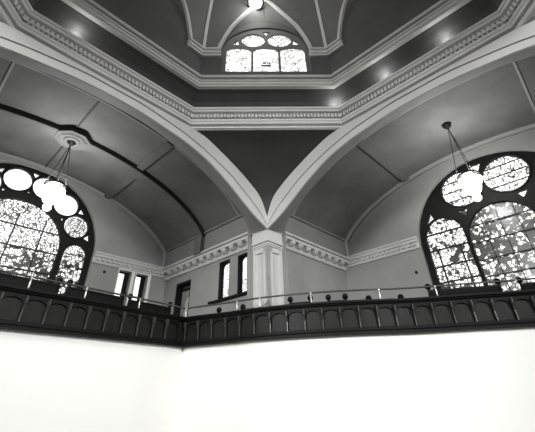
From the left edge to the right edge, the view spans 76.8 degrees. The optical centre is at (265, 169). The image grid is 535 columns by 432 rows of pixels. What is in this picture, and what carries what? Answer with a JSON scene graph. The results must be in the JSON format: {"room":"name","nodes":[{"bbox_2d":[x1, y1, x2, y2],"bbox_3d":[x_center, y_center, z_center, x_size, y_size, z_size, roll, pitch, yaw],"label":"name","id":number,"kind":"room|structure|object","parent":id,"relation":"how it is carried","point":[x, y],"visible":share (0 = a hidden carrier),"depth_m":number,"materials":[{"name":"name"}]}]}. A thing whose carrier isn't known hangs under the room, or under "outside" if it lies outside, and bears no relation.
{"room":"church interior","nodes":[
{"label":"church interior","id":0,"kind":"room"},
{"bbox_2d":[0,156,165,305],"bbox_3d":[-9.739,3.998,11.844,0.500,9.960,13.720,-29,-43,35],"label":"wall","id":1,"kind":"structure","parent":0,"point":[115,233],"depth_m":15.60,"materials":[{"name":"paint"}]},
{"bbox_2d":[0,163,93,293],"bbox_3d":[-9.713,2.372,12.939,0.230,5.740,6.200,-29,-43,35],"label":"window","id":2,"kind":"structure","parent":1,"relation":"in","point":[55,243],"depth_m":13.75,"materials":[{"name":"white glass"}]},
{"bbox_2d":[0,152,166,266],"bbox_3d":[-9.594,1.092,13.541,0.140,3.170,13.080,-29,-43,35],"label":"trim","id":3,"kind":"structure","parent":1,"relation":"attached to","point":[124,208],"depth_m":15.55,"materials":[{"name":"paint"}]},
{"bbox_2d":[113,268,134,305],"bbox_3d":[-6.385,5.380,14.930,0.410,1.960,0.770,-29,-43,35],"label":"window","id":4,"kind":"structure","parent":1,"relation":"in","point":[122,277],"depth_m":15.21,"materials":[{"name":"white glass"}]},
{"bbox_2d":[92,251,166,277],"bbox_3d":[-9.523,2.471,12.574,0.200,0.500,13.520,-29,-43,35],"label":"crown molding","id":5,"kind":"structure","parent":1,"relation":"attached to","point":[99,257],"depth_m":15.35,"materials":[{"name":"paint"}]},
{"bbox_2d":[131,272,150,302],"bbox_3d":[-5.814,5.697,15.425,0.410,1.960,0.770,-29,-43,35],"label":"window","id":6,"kind":"structure","parent":1,"relation":"in","point":[139,281],"depth_m":15.68,"materials":[{"name":"white glass"}]},
{"bbox_2d":[0,58,240,249],"bbox_3d":[-7.244,-0.663,11.959,6.780,2.376,13.270,-29,-43,35],"label":"ceiling","id":7,"kind":"structure","parent":0,"point":[25,89],"depth_m":13.55,"materials":[{"name":"paint"}]},
{"bbox_2d":[0,62,14,91],"bbox_3d":[-8.080,-2.687,10.415,2.400,0.060,0.060,-29,-43,35],"label":"strip","id":8,"kind":"object","parent":7,"relation":"attached to","point":[13,63],"visible":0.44,"depth_m":10.18,"materials":[{"name":"paint"}]},
{"bbox_2d":[45,146,63,166],"bbox_3d":[-8.533,-0.653,13.768,2.700,0.061,0.060,-29,-43,35],"label":"strip","id":9,"kind":"object","parent":7,"relation":"attached to","point":[59,150],"visible":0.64,"depth_m":13.86,"materials":[{"name":"paint"}]},
{"bbox_2d":[76,99,100,127],"bbox_3d":[-6.325,-1.924,11.958,2.350,0.061,0.060,-29,-43,35],"label":"strip","id":10,"kind":"object","parent":7,"relation":"attached to","point":[98,102],"visible":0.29,"depth_m":11.85,"materials":[{"name":"paint"}]},
{"bbox_2d":[0,103,205,254],"bbox_3d":[-7.441,-0.109,11.831,1.183,3.170,13.080,-29,-43,35],"label":"trim","id":11,"kind":"structure","parent":7,"relation":"attached to","point":[58,132],"depth_m":13.44,"materials":[{"name":"paint"}]},
{"bbox_2d":[63,136,79,145],"bbox_3d":[-7.272,-1.063,12.678,0.580,0.090,0.580,-1,-34,-1],"label":"trim","id":12,"kind":"structure","parent":11,"relation":"attached to","point":[65,139],"depth_m":12.57,"materials":[{"name":"paint"}]},
{"bbox_2d":[40,140,75,210],"bbox_3d":[-7.242,0.137,11.874,0.728,2.880,0.728,-15,-36,19],"label":"chandelier","id":13,"kind":"object","parent":12,"relation":"hanging from","point":[51,190],"visible":1,"depth_m":11.30,"materials":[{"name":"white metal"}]},
{"bbox_2d":[104,174,135,198],"bbox_3d":[-6.505,0.697,15.200,2.900,0.186,0.280,-29,-43,35],"label":"strip","id":14,"kind":"object","parent":7,"relation":"attached to","point":[127,180],"visible":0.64,"depth_m":15.19,"materials":[{"name":"paint"}]},
{"bbox_2d":[14,62,238,215],"bbox_3d":[-4.206,-0.714,11.873,0.080,2.237,8.929,-29,-43,35],"label":"trim","id":15,"kind":"structure","parent":7,"relation":"attached to","point":[53,77],"depth_m":11.85,"materials":[{"name":"paint"}]},
{"bbox_2d":[137,141,173,170],"bbox_3d":[-4.444,-0.531,13.480,2.400,0.184,0.280,-29,-43,35],"label":"strip","id":16,"kind":"object","parent":7,"relation":"attached to","point":[166,146],"visible":0.86,"depth_m":13.35,"materials":[{"name":"paint"}]},
{"bbox_2d":[93,0,201,73],"bbox_3d":[-4.028,-5.563,11.397,0.300,4.100,4.638,-29,-43,35],"label":"wall","id":17,"kind":"structure","parent":0,"point":[162,22],"depth_m":11.26,"materials":[{"name":"paint"}]},
{"bbox_2d":[187,37,220,57],"bbox_3d":[-2.223,-4.327,12.196,1.272,0.340,0.467,13,-36,-20],"label":"trim","id":18,"kind":"structure","parent":17,"relation":"attached to","point":[204,52],"depth_m":12.20,"materials":[{"name":"paint"}]},
{"bbox_2d":[165,215,242,252],"bbox_3d":[-2.680,2.813,15.221,6.730,0.130,0.150,-29,-43,35],"label":"trim","id":19,"kind":"structure","parent":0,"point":[239,216],"depth_m":14.98,"materials":[{"name":"paint"}]},
{"bbox_2d":[162,231,288,316],"bbox_3d":[-2.030,6.174,13.127,7.500,7.450,0.450,-29,-43,35],"label":"wall","id":20,"kind":"structure","parent":0,"point":[204,280],"depth_m":13.90,"materials":[{"name":"paint"}]},
{"bbox_2d":[173,279,190,316],"bbox_3d":[-3.566,6.356,14.706,1.150,2.870,0.360,-29,-43,35],"label":"door","id":21,"kind":"structure","parent":20,"relation":"in","point":[182,295],"depth_m":15.32,"materials":[{"name":"paint"}]},
{"bbox_2d":[162,232,247,280],"bbox_3d":[-2.547,3.748,14.600,6.880,0.580,0.410,-29,-43,35],"label":"crown molding","id":22,"kind":"structure","parent":20,"relation":"attached to","point":[235,245],"depth_m":14.43,"materials":[{"name":"paint"}]},
{"bbox_2d":[165,217,247,266],"bbox_3d":[-2.535,3.271,15.083,6.730,0.970,0.340,-29,-43,35],"label":"trim","id":23,"kind":"structure","parent":20,"relation":"attached to","point":[237,227],"depth_m":14.69,"materials":[{"name":"paint"}]},
{"bbox_2d":[218,259,229,298],"bbox_3d":[-1.579,4.405,13.560,0.670,1.510,0.210,-29,-43,35],"label":"window","id":24,"kind":"structure","parent":20,"relation":"in","point":[224,271],"depth_m":13.70,"materials":[{"name":"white glass"}]},
{"bbox_2d":[207,291,246,303],"bbox_3d":[-1.436,4.884,12.824,2.230,0.110,0.190,-29,-43,35],"label":"sill","id":25,"kind":"structure","parent":20,"relation":"attached to","point":[245,292],"depth_m":12.71,"materials":[{"name":"black wood"}]},
{"bbox_2d":[237,253,246,293],"bbox_3d":[-0.800,3.971,12.942,0.560,1.510,0.210,-29,-43,35],"label":"window","id":26,"kind":"structure","parent":20,"relation":"in","point":[242,259],"depth_m":13.08,"materials":[{"name":"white glass"}]},
{"bbox_2d":[267,20,534,234],"bbox_3d":[4.662,-1.702,9.627,12.120,3.650,1.050,-29,-43,35],"label":"arch","id":27,"kind":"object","parent":20,"relation":"attached to","point":[518,44],"depth_m":10.37,"materials":[{"name":"paint"}]},
{"bbox_2d":[175,0,353,48],"bbox_3d":[0.007,-10.058,9.633,11.134,6.530,11.134,-1,-34,-1],"label":"ceiling","id":28,"kind":"structure","parent":0,"point":[319,23],"depth_m":13.12,"materials":[{"name":"paint"}]},
{"bbox_2d":[247,0,263,10],"bbox_3d":[-0.399,-6.895,13.465,0.680,1.038,0.680,-1,-34,-1],"label":"dome lamp","id":29,"kind":"object","parent":28,"relation":"hanging from","point":[255,4],"visible":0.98,"depth_m":13.22,"materials":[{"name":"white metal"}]},
{"bbox_2d":[28,0,502,106],"bbox_3d":[0.119,-5.644,6.674,13.200,0.700,13.200,-1,-34,-1],"label":"frieze band","id":30,"kind":"object","parent":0,"point":[59,12],"visible":0.5,"depth_m":10.36,"materials":[{"name":"paint"}]},
{"bbox_2d":[0,0,534,130],"bbox_3d":[0.134,-5.046,6.273,12.800,0.800,12.800,-1,-34,-1],"label":"trim","id":31,"kind":"structure","parent":30,"relation":"attached to","point":[20,15],"depth_m":9.76,"materials":[{"name":"paint"}]},
{"bbox_2d":[200,22,330,74],"bbox_3d":[-0.024,-4.669,12.882,4.638,4.100,0.300,-1,-34,-1],"label":"wall","id":32,"kind":"structure","parent":0,"point":[209,66],"depth_m":12.13,"materials":[{"name":"paint"}]},
{"bbox_2d":[222,29,311,71],"bbox_3d":[0.021,-4.473,12.727,3.260,2.660,0.140,-1,-34,-1],"label":"window","id":33,"kind":"structure","parent":32,"relation":"in","point":[259,50],"depth_m":12.66,"materials":[{"name":"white glass"}]},
{"bbox_2d":[193,127,339,214],"bbox_3d":[0.054,0.234,11.487,5.049,2.200,2.510,-1,-34,-1],"label":"ceiling","id":34,"kind":"structure","parent":0,"point":[266,158],"depth_m":11.61,"materials":[{"name":"paint"}]},
{"bbox_2d":[0,327,534,431],"bbox_3d":[-0.823,4.697,6.741,25.043,2.940,9.123,7,-35,-12],"label":"wall","id":35,"kind":"structure","parent":0,"point":[479,380],"depth_m":8.57,"materials":[{"name":"white paint"}]},
{"bbox_2d":[251,228,283,307],"bbox_3d":[0.114,4.647,10.661,0.810,7.350,0.810,-29,-43,35],"label":"pier","id":36,"kind":"object","parent":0,"point":[267,244],"visible":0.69,"depth_m":11.37,"materials":[{"name":"paint"}]},
{"bbox_2d":[247,234,349,308],"bbox_3d":[1.623,5.836,12.761,0.450,7.450,5.950,-29,-43,35],"label":"wall","id":37,"kind":"structure","parent":0,"point":[305,274],"depth_m":13.54,"materials":[{"name":"paint"}]},
{"bbox_2d":[0,21,267,235],"bbox_3d":[-4.492,-1.620,9.403,1.050,3.650,12.120,-29,-43,35],"label":"arch","id":38,"kind":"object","parent":37,"relation":"attached to","point":[15,46],"depth_m":10.20,"materials":[{"name":"paint"}]},
{"bbox_2d":[285,217,345,255],"bbox_3d":[1.969,2.919,14.729,0.340,0.970,5.150,-29,-43,35],"label":"trim","id":39,"kind":"structure","parent":37,"relation":"attached to","point":[298,228],"depth_m":14.71,"materials":[{"name":"paint"}]},
{"bbox_2d":[286,232,348,270],"bbox_3d":[2.014,3.396,14.248,0.410,0.580,5.300,-29,-43,35],"label":"crown molding","id":40,"kind":"structure","parent":37,"relation":"attached to","point":[296,244],"depth_m":14.23,"materials":[{"name":"paint"}]},
{"bbox_2d":[290,214,345,241],"bbox_3d":[2.099,2.459,14.874,0.150,0.130,5.150,-29,-43,35],"label":"trim","id":41,"kind":"structure","parent":37,"relation":"attached to","point":[292,216],"depth_m":14.96,"materials":[{"name":"paint"}]},
{"bbox_2d":[328,0,439,73],"bbox_3d":[4.030,-5.636,11.594,4.638,4.100,0.300,-29,-43,35],"label":"wall","id":42,"kind":"structure","parent":0,"point":[366,23],"depth_m":11.42,"materials":[{"name":"paint"}]},
{"bbox_2d":[61,0,470,88],"bbox_3d":[0.110,-6.001,6.913,11.200,0.420,11.200,-1,-34,-1],"label":"trim","id":43,"kind":"structure","parent":42,"relation":"attached to","point":[90,9],"depth_m":10.46,"materials":[{"name":"paint"}]},
{"bbox_2d":[309,37,343,57],"bbox_3d":[2.211,-4.367,12.304,1.272,0.340,0.467,-13,-36,17],"label":"trim","id":44,"kind":"structure","parent":42,"relation":"attached to","point":[314,52],"depth_m":12.31,"materials":[{"name":"paint"}]},
{"bbox_2d":[294,55,534,238],"bbox_3d":[6.753,-1.100,11.838,13.270,2.376,5.200,-29,-43,35],"label":"ceiling","id":45,"kind":"structure","parent":0,"point":[494,102],"depth_m":13.25,"materials":[{"name":"paint"}]},
{"bbox_2d":[357,140,408,182],"bbox_3d":[5.020,-0.324,14.164,0.300,0.188,4.000,-29,-43,35],"label":"strip","id":46,"kind":"object","parent":45,"relation":"attached to","point":[367,147],"visible":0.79,"depth_m":13.96,"materials":[{"name":"paint"}]},
{"bbox_2d":[292,67,497,214],"bbox_3d":[4.272,-0.790,12.080,8.929,2.237,0.080,-29,-43,35],"label":"trim","id":47,"kind":"structure","parent":45,"relation":"attached to","point":[497,67],"depth_m":12.07,"materials":[{"name":"paint"}]},
{"bbox_2d":[442,122,482,200],"bbox_3d":[6.873,-0.361,11.855,0.728,3.290,0.728,-15,-36,19],"label":"chandelier","id":48,"kind":"object","parent":45,"relation":"hanging from","point":[471,180],"visible":1,"depth_m":11.17,"materials":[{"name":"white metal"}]},
{"bbox_2d":[513,62,534,112],"bbox_3d":[8.756,-2.531,11.276,0.060,0.061,4.000,-29,-43,35],"label":"strip","id":49,"kind":"object","parent":45,"relation":"attached to","point":[514,63],"visible":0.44,"depth_m":10.92,"materials":[{"name":"paint"}]},
{"bbox_2d":[345,127,534,299],"bbox_3d":[8.784,3.208,11.369,13.720,9.960,0.500,-29,-43,35],"label":"wall","id":50,"kind":"structure","parent":0,"point":[398,218],"depth_m":14.58,"materials":[{"name":"paint"}]},
{"bbox_2d":[344,236,419,267],"bbox_3d":[8.505,1.686,12.087,13.520,0.500,0.200,-29,-43,35],"label":"crown molding","id":51,"kind":"structure","parent":50,"relation":"attached to","point":[412,243],"depth_m":14.71,"materials":[{"name":"paint"}]},
{"bbox_2d":[344,123,534,256],"bbox_3d":[8.505,0.306,13.055,13.080,3.170,0.140,-29,-43,35],"label":"trim","id":52,"kind":"structure","parent":50,"relation":"attached to","point":[529,126],"depth_m":14.73,"materials":[{"name":"paint"}]},
{"bbox_2d":[420,151,534,290],"bbox_3d":[8.644,1.774,12.376,6.060,5.330,0.230,-29,-43,35],"label":"window","id":53,"kind":"structure","parent":50,"relation":"in","point":[464,239],"depth_m":12.73,"materials":[{"name":"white glass"}]},
{"bbox_3d":[-1.812,3.746,8.105,28.709,0.120,15.868,-1,-34,-1],"label":"floor","id":54,"kind":"structure","parent":0,"visible":0},
{"bbox_2d":[0,272,63,292],"bbox_3d":[-6.502,3.266,8.580,0.589,1.405,2.128,-24,-40,30],"label":"pew","id":55,"kind":"object","parent":54,"relation":"on","point":[5,278],"visible":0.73,"depth_m":8.84,"materials":[{"name":"brown wood"}]},
{"bbox_2d":[64,279,125,304],"bbox_3d":[-5.197,4.156,9.948,0.589,1.395,1.898,-24,-40,30],"label":"pew","id":56,"kind":"object","parent":54,"relation":"on","point":[72,291],"visible":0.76,"depth_m":9.99,"materials":[{"name":"brown wood"}]},
{"bbox_2d":[127,293,172,313],"bbox_3d":[-4.018,4.985,11.202,0.589,1.365,1.778,-24,-40,30],"label":"pew","id":57,"kind":"object","parent":54,"relation":"on","point":[133,303],"visible":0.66,"depth_m":11.27,"materials":[{"name":"brown wood"}]},
{"bbox_2d":[216,304,245,312],"bbox_3d":[-1.051,5.030,11.078,1.079,1.025,0.590,-15,-36,20],"label":"pew","id":58,"kind":"object","parent":54,"relation":"on","point":[242,306],"visible":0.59,"depth_m":11.22,"materials":[{"name":"brown wood"}]},
{"bbox_2d":[0,283,534,347],"bbox_3d":[-0.848,3.075,7.734,25.043,0.860,9.285,7,-35,-12],"label":"balcony railing","id":59,"kind":"object","parent":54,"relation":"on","point":[21,308],"visible":0.98,"depth_m":9.24,"materials":[{"name":"brown wood"}]},
{"bbox_2d":[0,269,534,316],"bbox_3d":[-0.842,2.495,7.925,24.595,0.336,8.760,7,-35,-12],"label":"brass rail","id":60,"kind":"object","parent":59,"relation":"on","point":[4,271],"visible":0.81,"depth_m":9.67,"materials":[{"name":"grey metal"}]},
{"bbox_2d":[287,295,312,303],"bbox_3d":[1.131,4.441,10.317,0.794,1.065,0.587,-9,-35,12],"label":"pew","id":61,"kind":"object","parent":54,"relation":"on","point":[290,299],"visible":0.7,"depth_m":10.32,"materials":[{"name":"brown wood"}]},
{"bbox_2d":[325,293,347,300],"bbox_3d":[2.193,4.314,10.149,0.678,1.045,0.589,-6,-34,6],"label":"pew","id":62,"kind":"object","parent":54,"relation":"on","point":[344,296],"visible":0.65,"depth_m":10.16,"materials":[{"name":"brown wood"}]},
{"bbox_2d":[366,294,403,298],"bbox_3d":[3.581,4.256,10.044,1.130,0.965,0.590,-3,-34,2],"label":"pew","id":63,"kind":"object","parent":54,"relation":"on","point":[399,295],"visible":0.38,"depth_m":10.04,"materials":[{"name":"brown wood"}]},
{"bbox_2d":[425,278,502,295],"bbox_3d":[5.819,3.880,9.783,2.075,1.205,0.587,-8,-34,10],"label":"pew","id":64,"kind":"object","parent":54,"relation":"on","point":[489,288],"visible":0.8,"depth_m":9.76,"materials":[{"name":"brown wood"}]},
{"bbox_2d":[515,277,534,289],"bbox_3d":[8.241,3.490,9.294,2.078,1.205,0.589,-12,-35,16],"label":"pew","id":65,"kind":"object","parent":54,"relation":"on","point":[524,286],"visible":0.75,"depth_m":9.52,"materials":[{"name":"brown wood"}]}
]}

